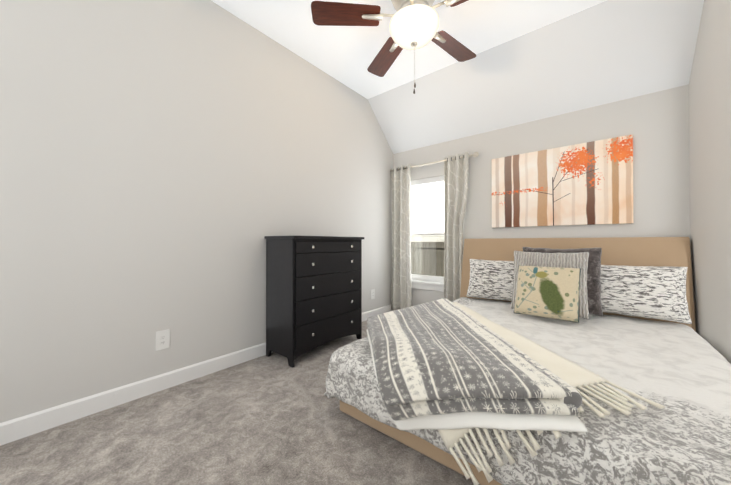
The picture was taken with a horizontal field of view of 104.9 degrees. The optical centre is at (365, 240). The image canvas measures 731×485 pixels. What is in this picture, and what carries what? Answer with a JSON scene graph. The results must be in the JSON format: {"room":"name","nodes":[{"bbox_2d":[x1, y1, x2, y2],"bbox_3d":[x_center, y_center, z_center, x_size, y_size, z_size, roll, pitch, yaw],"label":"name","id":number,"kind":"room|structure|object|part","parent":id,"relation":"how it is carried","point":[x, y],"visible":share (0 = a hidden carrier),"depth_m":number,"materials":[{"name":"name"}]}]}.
{"room":"bedroom","nodes":[
{"label":"bedroom","id":0,"kind":"room"},
{"bbox_2d":[0,0,392,422],"bbox_3d":[-1.091,-0.565,2.596,0.120,3.290,4.925,0,-1,39],"label":"wall","id":1,"kind":"structure","parent":0,"point":[168,164],"depth_m":1.99,"materials":[{"name":"beige paint"}]},
{"bbox_2d":[155,329,169,350],"bbox_3d":[-1.463,0.719,2.029,0.008,0.136,0.086,0,-1,39],"label":"electrical outlet","id":2,"kind":"object","parent":1,"relation":"attached to","point":[162,340],"visible":1,"depth_m":2.03,"materials":[{"name":"white plastic"}]},
{"bbox_2d":[0,304,392,445],"bbox_3d":[-1.039,1.023,2.542,0.015,0.112,4.685,0,-1,39],"label":"baseboard","id":3,"kind":"structure","parent":1,"relation":"attached to","point":[15,429],"depth_m":1.84,"materials":[{"name":"white wood"}]},
{"bbox_2d":[371,289,374,298],"bbox_3d":[0.103,0.757,3.950,0.008,0.136,0.086,0,-1,39],"label":"electrical outlet","id":4,"kind":"object","parent":1,"relation":"attached to","point":[372,293],"visible":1,"depth_m":3.96,"materials":[{"name":"white plastic"}]},
{"bbox_2d":[0,320,480,484],"bbox_3d":[0.143,1.123,1.578,3.304,0.100,4.925,0,-1,39],"label":"floor","id":5,"kind":"structure","parent":0,"point":[274,418],"depth_m":1.49,"materials":[{"name":"carpet"}]},
{"bbox_2d":[264,236,363,367],"bbox_3d":[-0.477,0.523,2.852,0.452,1.118,0.938,0,-1,39],"label":"dresser","id":6,"kind":"object","parent":5,"relation":"on","point":[313,292],"visible":1,"depth_m":2.57,"materials":[{"name":"black wood"}]},
{"bbox_2d":[324,237,730,484],"bbox_3d":[1.198,0.522,2.019,1.947,1.108,2.630,0,-1,39],"label":"bed","id":7,"kind":"object","parent":5,"relation":"on","point":[560,361],"visible":1,"depth_m":1.38,"materials":[{"name":"beige fabric"}]},
{"bbox_2d":[467,259,513,300],"bbox_3d":[1.553,0.438,3.057,0.871,0.451,0.196,0,-16,39],"label":"pillow","id":8,"kind":"object","parent":7,"relation":"on","point":[489,279],"depth_m":3.10,"materials":[{"name":"fabric"}]},
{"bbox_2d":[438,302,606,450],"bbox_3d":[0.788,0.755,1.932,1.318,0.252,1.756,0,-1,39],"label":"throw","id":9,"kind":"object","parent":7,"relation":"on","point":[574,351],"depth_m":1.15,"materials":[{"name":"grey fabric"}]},
{"bbox_3d":[1.950,0.478,2.913,1.912,1.008,0.294,0,-1,39],"label":"headboard","id":10,"kind":"part","parent":7,"relation":"part of","materials":[{"name":"beige fabric"}]},
{"bbox_2d":[600,265,691,323],"bbox_3d":[2.226,0.434,2.495,0.870,0.453,0.196,0,-16,39],"label":"pillow","id":11,"kind":"object","parent":7,"relation":"on","point":[646,291],"depth_m":2.32,"materials":[{"name":"fabric"}]},
{"bbox_2d":[211,0,605,98],"bbox_3d":[-0.099,-2.039,1.304,3.304,0.140,4.160,0,-1,39],"label":"ceiling","id":12,"kind":"structure","parent":0,"point":[345,55],"depth_m":2.64,"materials":[{"name":"white paint"}]},
{"bbox_2d":[311,0,475,93],"bbox_3d":[0.416,-1.551,2.169,1.498,0.824,1.520,0,-1,39],"label":"ceiling fan","id":13,"kind":"object","parent":12,"relation":"hanging from","point":[413,24],"visible":1,"depth_m":2.15,"materials":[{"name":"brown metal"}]},
{"bbox_3d":[-0.149,-1.724,2.149,0.520,0.007,0.188,0,-11,-3],"label":"blade","id":14,"kind":"part","parent":13,"relation":"part of","materials":[{"name":"brown wood"}]},
{"bbox_3d":[0.186,-1.720,2.667,0.188,0.007,0.520,12,-5,-21],"label":"blade","id":15,"kind":"part","parent":13,"relation":"part of","materials":[{"name":"brown wood"}]},
{"bbox_3d":[0.375,-1.597,2.177,0.384,0.156,0.384,0,-1,39],"label":"lamp shade","id":16,"kind":"part","parent":13,"relation":"part of","materials":[{"name":"white glass"}]},
{"label":"blade","id":17,"kind":"part","parent":13,"relation":"part of","materials":[{"name":"brown wood"}]},
{"label":"blade","id":18,"kind":"part","parent":13,"relation":"part of","materials":[{"name":"brown wood"}]},
{"bbox_2d":[368,0,703,153],"bbox_3d":[1.457,-1.677,3.211,3.304,0.878,0.765,0,-1,39],"label":"ceiling","id":19,"kind":"structure","parent":0,"point":[607,52],"depth_m":2.78,"materials":[{"name":"white paint"}]},
{"bbox_2d":[393,84,689,305],"bbox_3d":[1.661,-0.264,3.450,3.064,2.700,0.120,0,-1,39],"label":"wall","id":20,"kind":"structure","parent":0,"point":[656,124],"depth_m":2.79,"materials":[{"name":"beige paint"}]},
{"bbox_2d":[411,234,443,291],"bbox_3d":[0.921,-0.095,4.017,0.980,1.600,0.145,0,-1,39],"label":"window","id":21,"kind":"structure","parent":20,"relation":"in","point":[427,278],"depth_m":4.03,"materials":[{"name":"white"}]},
{"bbox_3d":[0.906,0.647,3.994,0.980,0.115,0.100,0,-1,39],"label":"window stool apron","id":22,"kind":"part","parent":21,"relation":"part of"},
{"bbox_2d":[411,175,443,185],"bbox_3d":[0.920,-0.857,4.022,0.902,0.073,0.040,0,-1,39],"label":"window shade","id":23,"kind":"object","parent":20,"relation":"attached to","point":[428,180],"visible":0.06,"depth_m":4.02,"materials":[{"name":"white fabric"}]},
{"bbox_2d":[410,181,444,232],"bbox_3d":[0.921,-0.465,4.020,0.894,0.720,0.006,0,-1,39],"label":"window pane","id":24,"kind":"object","parent":20,"relation":"attached to","point":[427,215],"visible":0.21,"depth_m":4.04,"materials":[{"name":"white"}]},
{"bbox_2d":[411,232,443,234],"bbox_3d":[0.921,-0.096,4.017,0.898,0.022,0.018,0,-1,39],"label":"bar","id":25,"kind":"object","parent":24,"relation":"attached to","point":[425,233],"visible":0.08,"depth_m":4.08,"materials":[{"name":"white"}]},
{"bbox_2d":[390,152,478,171],"bbox_3d":[0.908,-1.063,3.908,1.318,0.069,0.128,0,-1,39],"label":"curtain rod","id":26,"kind":"object","parent":20,"relation":"attached to","point":[475,154],"visible":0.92,"depth_m":3.81,"materials":[{"name":"silver metal"}]},
{"bbox_2d":[391,164,411,310],"bbox_3d":[0.526,-0.025,4.171,0.358,2.162,0.101,0,-1,39],"label":"curtain","id":27,"kind":"object","parent":26,"relation":"hanging from","point":[401,290],"visible":0.98,"depth_m":4.15,"materials":[{"name":"fabric"}]},
{"bbox_2d":[444,152,468,301],"bbox_3d":[1.172,-0.029,3.647,0.344,2.162,0.098,0,-1,39],"label":"curtain","id":28,"kind":"object","parent":26,"relation":"hanging from","point":[456,178],"visible":0.92,"depth_m":3.65,"materials":[{"name":"fabric"}]},
{"bbox_2d":[491,134,633,227],"bbox_3d":[2.034,-0.575,3.044,1.255,0.835,0.038,0,-1,39],"label":"picture","id":29,"kind":"object","parent":20,"relation":"attached to","point":[588,183],"visible":0.88,"depth_m":2.95},
{"bbox_2d":[689,0,730,363],"bbox_3d":[1.377,-0.580,0.585,0.120,3.290,4.925,0,-1,39],"label":"wall","id":30,"kind":"structure","parent":0,"point":[710,149],"depth_m":1.97,"materials":[{"name":"beige paint"}]},
{"label":"outside","id":31,"kind":"structure","parent":0,"visible":0},
{"bbox_2d":[411,235,443,276],"bbox_3d":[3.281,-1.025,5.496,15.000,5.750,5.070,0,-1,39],"label":"fence","id":32,"kind":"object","parent":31,"point":[422,240],"depth_m":6.34,"materials":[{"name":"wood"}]}
]}

